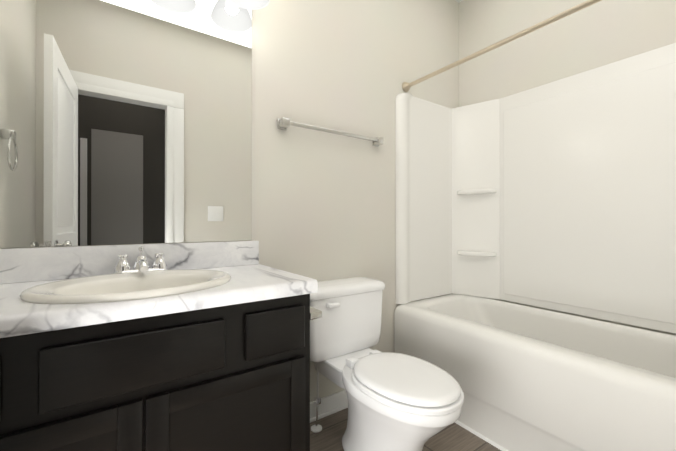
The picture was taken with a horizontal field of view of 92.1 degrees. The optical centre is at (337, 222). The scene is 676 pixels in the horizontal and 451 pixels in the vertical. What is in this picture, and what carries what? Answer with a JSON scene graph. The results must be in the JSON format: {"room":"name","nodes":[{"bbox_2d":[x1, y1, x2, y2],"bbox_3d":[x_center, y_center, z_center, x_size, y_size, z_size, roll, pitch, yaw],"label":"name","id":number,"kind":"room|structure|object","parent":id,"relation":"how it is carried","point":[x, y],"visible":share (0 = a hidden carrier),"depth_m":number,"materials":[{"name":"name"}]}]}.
{"room":"bathroom","nodes":[
{"label":"bathroom","id":0,"kind":"room"},
{"bbox_2d":[0,0,458,401],"bbox_3d":[-0.171,-0.321,1.813,2.850,2.780,0.100,0,0,-35],"label":"wall","id":1,"kind":"structure","parent":0,"point":[323,206],"depth_m":1.87,"materials":[{"name":"beige paint"}]},
{"bbox_2d":[0,0,251,247],"bbox_3d":[-0.820,-0.506,1.292,0.981,1.182,0.006,0,0,-35],"label":"mirror","id":2,"kind":"object","parent":1,"relation":"attached to","point":[125,121],"visible":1,"depth_m":1.28,"materials":[{"name":"clear glass"}]},
{"bbox_2d":[229,0,269,9],"bbox_3d":[-0.738,-1.156,1.221,1.040,0.292,0.217,0,0,-35],"label":"sconce","id":3,"kind":"object","parent":1,"relation":"attached to","point":[253,4],"visible":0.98,"depth_m":1.53,"materials":[{"name":"white glass"}]},
{"bbox_2d":[310,390,347,422],"bbox_3d":[-0.012,1.020,1.845,0.926,0.098,0.025,0,0,-35],"label":"baseboard","id":4,"kind":"structure","parent":1,"relation":"attached to","point":[333,403],"depth_m":1.80,"materials":[{"name":"white"}]},
{"bbox_2d":[277,117,382,146],"bbox_3d":[-0.013,-0.501,1.827,0.687,0.052,0.056,0,0,-35],"label":"towel bar","id":5,"kind":"object","parent":1,"relation":"attached to","point":[283,123],"visible":1,"depth_m":1.75,"materials":[{"name":"silver metal"}]},
{"bbox_2d":[310,408,500,450],"bbox_3d":[0.663,1.107,0.624,2.850,0.080,3.000,0,0,-35],"label":"floor","id":6,"kind":"structure","parent":0,"point":[454,436],"depth_m":1.61,"materials":[{"name":"wood"}]},
{"bbox_2d":[0,241,317,450],"bbox_3d":[-0.647,0.578,1.078,1.023,0.980,0.548,0,0,-35],"label":"bathroom vanity","id":7,"kind":"object","parent":6,"relation":"on","point":[201,346],"visible":1,"depth_m":0.93,"materials":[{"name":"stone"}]},
{"bbox_2d":[20,269,230,303],"bbox_3d":[-0.629,0.261,1.040,0.558,0.158,0.434,0,0,-35],"label":"sink","id":8,"kind":"object","parent":7,"relation":"in","point":[124,286],"depth_m":1.01,"materials":[{"name":"white ceramic"}]},
{"bbox_2d":[113,247,167,273],"bbox_3d":[-0.720,0.148,1.201,0.182,0.108,0.156,0,0,-35],"label":"faucet","id":9,"kind":"object","parent":7,"relation":"on","point":[141,265],"depth_m":1.21,"materials":[{"name":"silver metal"}]},
{"bbox_2d":[310,306,321,319],"bbox_3d":[-0.129,0.337,1.250,0.050,0.040,0.178,0,0,-35],"label":"toilet paper holder","id":10,"kind":"object","parent":7,"relation":"attached to","point":[315,313],"visible":0.27,"depth_m":1.18,"materials":[{"name":"silver metal"}]},
{"bbox_2d":[310,277,463,450],"bbox_3d":[0.179,0.692,1.487,0.506,0.752,0.823,0,0,-35],"label":"toilet","id":11,"kind":"object","parent":6,"relation":"on","point":[400,402],"visible":0.98,"depth_m":1.40,"materials":[{"name":"white ceramic"}]},
{"bbox_2d":[394,294,675,450],"bbox_3d":[1.075,0.801,1.682,0.754,0.535,1.537,0,0,-35],"label":"bathtub","id":12,"kind":"object","parent":6,"relation":"on","point":[527,378],"visible":0.85,"depth_m":1.51,"materials":[{"name":"white ceramic"}]},
{"bbox_2d":[459,0,675,335],"bbox_3d":[1.466,-0.321,1.876,0.100,2.780,1.680,0,0,-35],"label":"wall","id":13,"kind":"structure","parent":0,"point":[600,34],"depth_m":2.03,"materials":[{"name":"beige paint"}]},
{"bbox_2d":[395,43,675,333],"bbox_3d":[1.101,-0.163,1.705,0.691,1.386,1.535,0,0,-35],"label":"tub surround","id":14,"kind":"object","parent":13,"relation":"attached to","point":[559,195],"visible":1,"depth_m":1.97,"materials":[{"name":"white plastic"}]},
{"bbox_3d":[0.796,-0.324,0.439,2.650,2.780,0.100,0,0,-35],"label":"wall","id":15,"kind":"structure","parent":0,"visible":0},
{"bbox_2d":[402,0,601,91],"bbox_3d":[0.907,-0.911,1.546,0.066,0.066,1.577,0,0,-35],"label":"shower curtain rod","id":16,"kind":"object","parent":15,"relation":"attached to","point":[406,86],"visible":1,"depth_m":1.62,"materials":[{"name":"beige metal"}]}
]}

